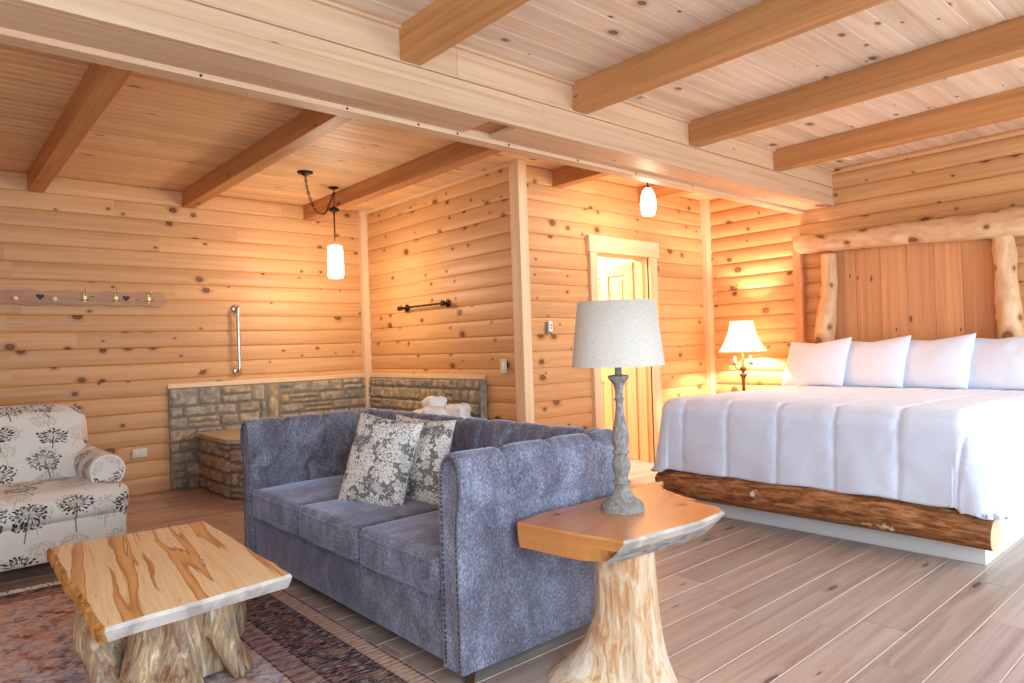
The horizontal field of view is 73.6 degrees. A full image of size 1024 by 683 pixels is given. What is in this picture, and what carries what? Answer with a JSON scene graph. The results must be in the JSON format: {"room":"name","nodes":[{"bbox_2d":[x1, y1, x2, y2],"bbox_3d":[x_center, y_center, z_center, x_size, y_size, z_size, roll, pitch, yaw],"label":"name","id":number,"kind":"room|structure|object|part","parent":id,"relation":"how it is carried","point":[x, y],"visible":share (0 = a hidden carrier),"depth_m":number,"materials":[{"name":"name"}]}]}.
{"room":"hotel room","nodes":[
{"label":"hotel room","id":0,"kind":"room"},
{"bbox_2d":[0,170,362,495],"bbox_3d":[-3.676,-0.004,5.656,5.714,2.690,0.130,-1,-1,-41],"label":"wall","id":1,"kind":"structure","parent":0,"point":[115,365],"depth_m":6.03,"materials":[{"name":"brown wood"}]},
{"bbox_2d":[0,288,165,306],"bbox_3d":[-3.865,-0.357,5.349,2.140,0.143,0.082,-1,-1,-41],"label":"coat rack","id":2,"kind":"object","parent":1,"relation":"attached to","point":[31,297],"visible":1,"depth_m":5.64,"materials":[{"name":"brown wood"}]},
{"bbox_2d":[132,448,146,457],"bbox_3d":[-3.216,0.964,5.913,0.116,0.074,0.015,-1,-1,-41],"label":"wall outlet","id":3,"kind":"object","parent":1,"relation":"attached to","point":[142,452],"visible":1,"depth_m":5.91,"materials":[{"name":"beige plastic"}]},
{"bbox_2d":[231,304,241,374],"bbox_3d":[-2.588,-0.017,6.459,0.082,0.672,0.074,-1,-1,-41],"label":"grab bar","id":4,"kind":"object","parent":1,"relation":"attached to","point":[235,308],"visible":1,"depth_m":6.43,"materials":[{"name":"silver metal"}]},
{"bbox_3d":[-2.587,-0.017,6.458,0.030,0.636,0.072,-1,-1,-41],"label":"rail","id":5,"kind":"part","parent":4,"relation":"part of","materials":[{"name":"silver metal"}]},
{"bbox_2d":[167,373,363,388],"bbox_3d":[-2.332,0.382,6.723,1.949,0.040,0.030,-1,-1,-41],"label":"trim","id":6,"kind":"structure","parent":1,"relation":"attached to","point":[272,380],"depth_m":6.62,"materials":[{"name":"brown wood"}]},
{"bbox_2d":[168,377,365,490],"bbox_3d":[-2.280,0.852,6.714,1.992,0.904,0.057,-1,-1,-41],"label":"wainscot","id":7,"kind":"structure","parent":1,"relation":"attached to","point":[192,410],"depth_m":6.43,"materials":[{"name":"beige stone"}]},
{"bbox_2d":[358,211,371,408],"bbox_3d":[-1.571,-0.057,7.378,0.075,2.690,0.070,-1,-1,-41],"label":"trim","id":8,"kind":"structure","parent":1,"relation":"attached to","point":[363,238],"depth_m":7.35,"materials":[{"name":"brown wood"}]},
{"bbox_2d":[0,43,716,211],"bbox_3d":[-1.522,-1.474,5.182,8.387,0.100,3.520,-1,-1,-41],"label":"ceiling","id":9,"kind":"structure","parent":0,"point":[156,132],"depth_m":4.82,"materials":[{"name":"brown wood"}]},
{"bbox_2d":[27,62,133,192],"bbox_3d":[-2.682,-1.322,4.183,0.110,0.148,3.490,-1,-1,-41],"label":"ceiling beam","id":10,"kind":"structure","parent":9,"relation":"attached to","point":[100,84],"depth_m":3.96,"materials":[{"name":"brown wood"}]},
{"bbox_2d":[182,109,351,207],"bbox_3d":[-1.814,-1.343,4.942,0.110,0.148,3.490,-1,-1,-41],"label":"ceiling beam","id":11,"kind":"structure","parent":9,"relation":"attached to","point":[308,126],"depth_m":4.80,"materials":[{"name":"brown wood"}]},
{"bbox_2d":[297,170,343,277],"bbox_3d":[-1.669,-0.998,5.984,0.142,0.828,0.709,-2,-1,9],"label":"pendant lamp","id":12,"kind":"object","parent":9,"relation":"hanging from","point":[335,252],"visible":1,"depth_m":6.20,"materials":[{"name":"glass"}]},
{"bbox_3d":[-1.685,-1.249,5.990,0.045,0.276,0.593,-2,-1,9],"label":"chain","id":13,"kind":"part","parent":12,"relation":"part of","materials":[{"name":"metal"}]},
{"bbox_3d":[-1.626,-1.041,6.264,0.104,0.390,0.104,-1,-1,-41],"label":"stem","id":14,"kind":"part","parent":12,"relation":"part of","materials":[{"name":"metal"}]},
{"bbox_3d":[-1.616,-0.730,6.261,0.142,0.293,0.142,-1,-1,-41],"label":"lamp shade","id":15,"kind":"part","parent":12,"relation":"part of","materials":[{"name":"white glass"}]},
{"bbox_2d":[303,142,501,220],"bbox_3d":[-0.944,-1.364,5.704,0.110,0.148,3.490,-1,-1,-41],"label":"ceiling beam","id":16,"kind":"structure","parent":9,"relation":"attached to","point":[455,155],"depth_m":5.58,"materials":[{"name":"brown wood"}]},
{"bbox_2d":[552,165,609,187],"bbox_3d":[0.725,-1.420,5.537,0.110,0.148,1.040,-1,-1,-41],"label":"ceiling beam","id":17,"kind":"structure","parent":9,"relation":"attached to","point":[565,176],"depth_m":5.73,"materials":[{"name":"brown wood"}]},
{"bbox_2d":[640,183,655,215],"bbox_3d":[1.160,-1.292,5.845,0.134,0.428,0.134,-1,-1,-41],"label":"pendant lamp","id":18,"kind":"object","parent":9,"relation":"hanging from","point":[648,200],"visible":0.8,"depth_m":5.80,"materials":[{"name":"glass"}]},
{"bbox_2d":[637,184,692,202],"bbox_3d":[1.604,-1.442,6.306,0.110,0.148,1.040,-1,-1,-41],"label":"ceiling beam","id":19,"kind":"structure","parent":9,"relation":"attached to","point":[660,192],"depth_m":6.45,"materials":[{"name":"brown wood"}]},
{"bbox_2d":[367,167,516,422],"bbox_3d":[-0.725,-0.092,6.551,0.130,2.690,2.430,-1,-1,-41],"label":"wall","id":20,"kind":"structure","parent":0,"point":[453,243],"depth_m":6.27,"materials":[{"name":"brown wood"}]},
{"bbox_2d":[397,299,449,311],"bbox_3d":[-0.854,-0.338,6.517,0.082,0.076,0.797,-1,-1,-41],"label":"towel bar","id":21,"kind":"object","parent":20,"relation":"attached to","point":[446,303],"visible":1,"depth_m":6.43,"materials":[{"name":"metal"}]},
{"bbox_2d":[370,373,484,378],"bbox_3d":[-0.876,0.334,6.629,0.030,0.040,1.950,-1,-1,-41],"label":"trim","id":22,"kind":"structure","parent":20,"relation":"attached to","point":[442,376],"depth_m":6.48,"materials":[{"name":"brown wood"}]},
{"bbox_2d":[369,377,487,419],"bbox_3d":[-0.878,0.806,6.600,0.061,0.905,1.985,-1,-1,-41],"label":"wainscot","id":23,"kind":"structure","parent":20,"relation":"attached to","point":[389,393],"depth_m":6.58,"materials":[{"name":"beige stone"}]},
{"bbox_2d":[365,162,507,214],"bbox_3d":[-0.801,-1.418,6.494,0.030,0.035,2.350,-1,-1,-41],"label":"trim","id":24,"kind":"structure","parent":20,"relation":"attached to","point":[505,165],"depth_m":6.30,"materials":[{"name":"brown wood"}]},
{"bbox_2d":[500,359,506,372],"bbox_3d":[-0.073,0.204,5.688,0.016,0.116,0.074,-1,-1,-41],"label":"light switch","id":25,"kind":"object","parent":20,"relation":"attached to","point":[503,363],"visible":1,"depth_m":5.68,"materials":[{"name":"beige plastic"}]},
{"bbox_2d":[508,159,534,422],"bbox_3d":[0.086,-0.127,5.583,0.095,2.690,0.115,-1,-1,-41],"label":"trim","id":26,"kind":"structure","parent":20,"relation":"attached to","point":[518,209],"depth_m":5.55,"materials":[{"name":"brown wood"}]},
{"bbox_2d":[0,459,1023,682],"bbox_3d":[0.270,1.222,3.324,8.537,0.060,9.025,-1,-1,-41],"label":"floor","id":27,"kind":"structure","parent":0,"point":[741,601],"depth_m":2.97,"materials":[{"name":"brown wood"}]},
{"bbox_2d":[0,404,128,571],"bbox_3d":[-2.861,0.839,3.948,0.936,0.920,0.970,-2,-1,45],"label":"armchair","id":28,"kind":"object","parent":27,"relation":"on","point":[57,488],"visible":0.97,"depth_m":3.92,"materials":[{"name":"fabric"}]},
{"bbox_3d":[-2.999,0.669,4.082,0.337,0.568,0.810,-2,-1,45],"label":"backrest","id":29,"kind":"part","parent":28,"relation":"part of","materials":[{"name":"fabric"}]},
{"bbox_3d":[-2.811,1.097,3.905,0.740,0.220,0.910,-2,-1,45],"label":"seat","id":30,"kind":"part","parent":28,"relation":"part of","materials":[{"name":"fabric"}]},
{"bbox_2d":[0,476,128,532],"bbox_3d":[-2.760,0.920,3.850,0.660,0.230,0.950,-2,-1,45],"label":"seat cushion","id":31,"kind":"object","parent":28,"relation":"on","point":[28,504],"depth_m":3.78,"materials":[{"name":"fabric"}]},
{"bbox_3d":[-2.585,0.910,4.225,0.640,0.523,0.190,-2,-1,45],"label":"arm","id":32,"kind":"part","parent":28,"relation":"part of","materials":[{"name":"fabric"}]},
{"bbox_2d":[0,581,438,682],"bbox_3d":[-1.255,1.225,2.312,1.623,0.012,3.562,-1,-1,-41],"label":"rug","id":33,"kind":"object","parent":27,"relation":"on","point":[287,639],"visible":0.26,"depth_m":2.75,"materials":[{"name":"red carpet"}]},
{"bbox_2d":[47,521,291,682],"bbox_3d":[-1.280,1.057,2.534,0.655,0.483,1.150,-1,-1,-41],"label":"coffee table","id":34,"kind":"object","parent":33,"relation":"on","point":[162,605],"visible":1,"depth_m":2.34,"materials":[{"name":"brown wood"}]},
{"bbox_2d":[195,428,243,498],"bbox_3d":[-1.543,1.007,6.014,1.761,0.534,1.980,-1,-1,-41],"label":"tub surround","id":35,"kind":"object","parent":27,"relation":"on","point":[220,457],"visible":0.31,"depth_m":5.76,"materials":[{"name":"stone"}]},
{"bbox_2d":[413,396,470,418],"bbox_3d":[-0.608,0.614,5.879,0.511,0.301,0.465,-2,-1,27],"label":"towel","id":36,"kind":"object","parent":35,"relation":"on","point":[431,404],"visible":0.44,"depth_m":5.81,"materials":[{"name":"white fabric"}]},
{"bbox_2d":[240,408,614,682],"bbox_3d":[-0.521,0.809,3.354,0.880,0.818,2.080,-1,-1,-41],"label":"sofa","id":37,"kind":"object","parent":27,"relation":"on","point":[453,578],"visible":0.77,"depth_m":2.67,"materials":[{"name":"blue fabric"}]},
{"bbox_3d":[-1.479,0.818,3.801,0.007,0.729,0.114,-1,-1,-41],"label":"nailhead trim","id":38,"kind":"part","parent":37,"relation":"part of","materials":[{"name":"silver"}]},
{"bbox_3d":[-1.468,0.814,3.810,0.030,0.753,0.145,-1,-1,-41],"label":"arm","id":39,"kind":"part","parent":37,"relation":"part of","materials":[{"name":"blue fabric"}]},
{"bbox_2d":[253,475,343,535],"bbox_3d":[-0.974,0.873,3.746,0.713,0.195,0.587,-1,-1,-41],"label":"seat cushion","id":40,"kind":"object","parent":37,"relation":"on","point":[277,502],"depth_m":3.58,"materials":[{"name":"blue fabric"}]},
{"bbox_3d":[-1.159,0.805,4.082,0.800,0.756,0.147,-1,-1,-41],"label":"arm","id":41,"kind":"part","parent":37,"relation":"part of","materials":[{"name":"blue fabric"}]},
{"bbox_3d":[-0.565,1.044,3.307,0.675,0.230,1.820,-1,-1,-41],"label":"rail","id":42,"kind":"part","parent":37,"relation":"part of","materials":[{"name":"blue fabric"}]},
{"bbox_2d":[299,498,438,561],"bbox_3d":[-0.583,0.854,3.299,0.713,0.194,0.587,-1,-1,-41],"label":"seat cushion","id":43,"kind":"object","parent":37,"relation":"on","point":[331,528],"depth_m":3.08,"materials":[{"name":"blue fabric"}]},
{"bbox_2d":[337,412,423,505],"bbox_3d":[-0.636,0.581,3.296,0.439,0.468,0.194,-2,-1,29],"label":"throw pillow","id":44,"kind":"object","parent":37,"relation":"on","point":[382,453],"visible":0.92,"depth_m":3.23,"materials":[{"name":"fabric"}]},
{"bbox_2d":[359,510,441,597],"bbox_3d":[-0.191,0.837,2.851,0.713,0.194,0.587,-1,-1,-41],"label":"seat cushion","id":45,"kind":"object","parent":37,"relation":"on","point":[403,553],"depth_m":2.64,"materials":[{"name":"blue fabric"}]},
{"bbox_2d":[396,414,455,504],"bbox_3d":[-0.463,0.581,3.347,0.396,0.428,0.175,-2,-1,32],"label":"throw pillow","id":46,"kind":"object","parent":37,"relation":"on","point":[435,439],"visible":0.44,"depth_m":3.26,"materials":[{"name":"fabric"}]},
{"bbox_3d":[-0.207,0.763,2.346,0.007,0.729,0.114,-1,-1,-41],"label":"nailhead trim","id":47,"kind":"part","parent":37,"relation":"part of","materials":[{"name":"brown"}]},
{"bbox_3d":[-0.196,0.759,2.356,0.030,0.753,0.145,-1,-1,-41],"label":"arm","id":48,"kind":"part","parent":37,"relation":"part of","materials":[{"name":"blue fabric"}]},
{"bbox_3d":[-0.247,0.771,3.595,0.147,0.756,1.980,-1,-1,-41],"label":"backrest","id":49,"kind":"part","parent":37,"relation":"part of","materials":[{"name":"blue fabric"}]},
{"bbox_3d":[0.113,0.751,2.626,0.800,0.755,0.146,-1,-1,-41],"label":"arm","id":50,"kind":"part","parent":37,"relation":"part of","materials":[{"name":"blue fabric"}]},
{"bbox_2d":[517,481,724,682],"bbox_3d":[0.499,0.897,2.535,0.901,0.559,0.526,-1,-1,-41],"label":"side table","id":51,"kind":"object","parent":27,"relation":"on","point":[623,642],"visible":0.99,"depth_m":2.32,"materials":[{"name":"brown wood"}]},
{"bbox_2d":[572,299,664,514],"bbox_3d":[0.396,0.237,2.520,0.340,0.766,0.340,-1,-1,-41],"label":"table lamp","id":52,"kind":"object","parent":51,"relation":"on","point":[616,334],"visible":1,"depth_m":2.41,"materials":[{"name":"white fabric"}]},
{"bbox_3d":[0.387,-0.028,2.522,0.340,0.236,0.340,-1,-1,-41],"label":"lamp shade","id":53,"kind":"part","parent":52,"relation":"part of","materials":[{"name":"fabric"}]},
{"bbox_2d":[655,386,1023,564],"bbox_3d":[2.553,0.761,4.856,2.552,0.740,2.035,-1,-1,-41],"label":"bed","id":54,"kind":"object","parent":27,"relation":"on","point":[945,532],"visible":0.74,"depth_m":3.82,"materials":[{"name":"brown wood"}]},
{"bbox_2d":[651,386,1023,519],"bbox_3d":[2.545,0.619,4.818,2.458,0.550,2.112,-1,-1,-41],"label":"comforter","id":55,"kind":"object","parent":54,"relation":"on","point":[960,449],"visible":0.93,"depth_m":3.86,"materials":[{"name":"white fabric"}]},
{"bbox_2d":[782,337,851,386],"bbox_3d":[2.731,0.192,6.160,0.257,0.442,0.644,-2,-1,-31],"label":"pillow","id":56,"kind":"object","parent":55,"relation":"on","point":[808,364],"visible":1,"depth_m":6.04,"materials":[{"name":"white fabric"}]},
{"bbox_2d":[842,335,910,387],"bbox_3d":[3.039,0.179,5.806,0.258,0.442,0.646,-2,-1,-30],"label":"pillow","id":57,"kind":"object","parent":55,"relation":"on","point":[878,363],"visible":0.73,"depth_m":5.66,"materials":[{"name":"white fabric"}]},
{"bbox_2d":[902,333,975,388],"bbox_3d":[3.333,0.166,5.458,0.267,0.442,0.639,-2,-1,-32],"label":"pillow","id":58,"kind":"object","parent":55,"relation":"on","point":[940,363],"visible":0.67,"depth_m":5.31,"materials":[{"name":"white fabric"}]},
{"bbox_2d":[951,335,1023,389],"bbox_3d":[3.626,0.153,5.104,0.251,0.442,0.650,-2,-1,-29],"label":"pillow","id":59,"kind":"object","parent":55,"relation":"on","point":[995,363],"visible":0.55,"depth_m":5.03,"materials":[{"name":"white fabric"}]},
{"bbox_3d":[2.696,1.084,4.840,2.330,0.085,1.700,-1,-1,-41],"label":"skirting","id":60,"kind":"part","parent":54,"relation":"part of","materials":[{"name":"white paint"}]},
{"bbox_3d":[2.307,0.854,6.747,0.475,0.605,0.490,-1,-1,-41],"label":"nightstand","id":61,"kind":"object","parent":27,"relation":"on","visible":0},
{"bbox_2d":[718,320,767,390],"bbox_3d":[2.276,0.172,6.745,0.467,0.758,0.467,-1,-1,-41],"label":"bedside lamp","id":62,"kind":"object","parent":61,"relation":"on","point":[742,337],"visible":0.97,"depth_m":6.63,"materials":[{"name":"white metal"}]},
{"bbox_3d":[2.268,-0.050,6.747,0.460,0.305,0.460,-1,-1,-41],"label":"lamp shade","id":63,"kind":"part","parent":62,"relation":"part of","materials":[{"name":"beige fabric"}]},
{"bbox_2d":[739,353,747,390],"bbox_3d":[2.280,0.321,6.744,0.132,0.460,0.132,-1,-1,-41],"label":"lamp base","id":64,"kind":"object","parent":62,"relation":"on","point":[743,375],"depth_m":6.73,"materials":[{"name":"brown metal"}]},
{"bbox_2d":[526,164,706,429],"bbox_3d":[1.083,-0.151,6.566,2.733,2.690,0.130,-1,-1,-41],"label":"wall","id":65,"kind":"structure","parent":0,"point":[559,219],"depth_m":6.12,"materials":[{"name":"brown wood"}]},
{"bbox_2d":[546,321,552,333],"bbox_3d":[0.318,-0.117,5.778,0.060,0.112,0.030,-1,-1,-41],"label":"wall control","id":66,"kind":"object","parent":65,"relation":"attached to","point":[549,325],"visible":1,"depth_m":5.76,"materials":[{"name":"white plastic"}]},
{"bbox_2d":[585,234,661,461],"bbox_3d":[0.788,0.127,6.796,1.020,2.159,0.970,-1,-1,-41],"label":"door","id":67,"kind":"structure","parent":65,"relation":"attached to","point":[637,279],"depth_m":6.75,"materials":[{"name":"brown wood"}]},
{"bbox_3d":[0.754,0.197,6.162,0.090,2.009,0.045,-1,-1,-41],"label":"casing","id":68,"kind":"part","parent":67,"relation":"part of","materials":[{"name":"brown wood"}]},
{"bbox_3d":[1.057,-0.890,6.461,1.020,0.150,0.055,-1,-1,-41],"label":"header casing","id":69,"kind":"part","parent":67,"relation":"part of","materials":[{"name":"brown wood"}]},
{"bbox_3d":[1.412,0.181,6.738,0.110,2.009,0.045,-1,-1,-41],"label":"casing","id":70,"kind":"part","parent":67,"relation":"part of","materials":[{"name":"brown wood"}]},
{"bbox_2d":[329,0,1023,168],"bbox_3d":[0.989,-1.627,2.307,8.387,0.100,3.780,-1,-1,-41],"label":"ceiling","id":71,"kind":"structure","parent":0,"point":[571,40],"depth_m":3.67,"materials":[{"name":"brown wood"}]},
{"bbox_2d":[0,0,833,214],"bbox_3d":[-0.273,-1.340,3.758,8.387,0.365,0.360,-1,-1,-41],"label":"beam","id":72,"kind":"structure","parent":71,"relation":"attached to","point":[307,54],"depth_m":3.29,"materials":[{"name":"brown wood"}]},
{"bbox_2d":[310,0,833,170],"bbox_3d":[-0.155,-1.519,3.618,8.387,0.018,0.025,-1,-1,-41],"label":"trim","id":73,"kind":"structure","parent":72,"relation":"attached to","point":[328,3],"depth_m":3.74,"materials":[{"name":"brown wood"}]},
{"bbox_2d":[399,0,529,65],"bbox_3d":[0.700,-1.488,1.960,0.120,0.165,3.645,-1,-1,-41],"label":"ceiling beam","id":74,"kind":"structure","parent":71,"relation":"attached to","point":[443,24],"depth_m":3.04,"materials":[{"name":"brown wood"}]},
{"bbox_2d":[572,0,889,113],"bbox_3d":[1.603,-1.511,2.750,0.120,0.165,3.645,-1,-1,-41],"label":"ceiling beam","id":75,"kind":"structure","parent":71,"relation":"attached to","point":[766,23],"depth_m":3.38,"materials":[{"name":"brown wood"}]},
{"bbox_2d":[688,16,1023,146],"bbox_3d":[2.497,-1.533,3.532,0.120,0.165,3.645,-1,-1,-41],"label":"ceiling beam","id":76,"kind":"structure","parent":71,"relation":"attached to","point":[1004,41],"depth_m":3.94,"materials":[{"name":"brown wood"}]},
{"bbox_2d":[773,87,1023,171],"bbox_3d":[3.404,-1.555,4.325,0.120,0.165,3.645,-1,-1,-41],"label":"ceiling beam","id":77,"kind":"structure","parent":71,"relation":"attached to","point":[1007,105],"depth_m":4.90,"materials":[{"name":"brown wood"}]},
{"bbox_2d":[597,128,1023,392],"bbox_3d":[3.008,-0.239,6.471,0.157,2.740,7.470,-1,-1,-41],"label":"wall","id":78,"kind":"structure","parent":0,"point":[752,256],"depth_m":6.52,"materials":[{"name":"brown wood"}]},
{"bbox_2d":[699,199,715,393],"bbox_3d":[2.118,-0.177,7.352,0.100,2.690,0.070,-1,-1,-41],"label":"trim","id":79,"kind":"structure","parent":78,"relation":"attached to","point":[705,226],"depth_m":7.32,"materials":[{"name":"brown wood"}]},
{"bbox_2d":[792,207,1023,386],"bbox_3d":[3.520,-0.031,5.578,0.239,2.076,2.569,-1,-1,-40],"label":"headboard","id":80,"kind":"object","parent":78,"relation":"attached to","point":[951,276],"visible":0.64,"depth_m":5.75,"materials":[{"name":"brown wood"}]}
]}

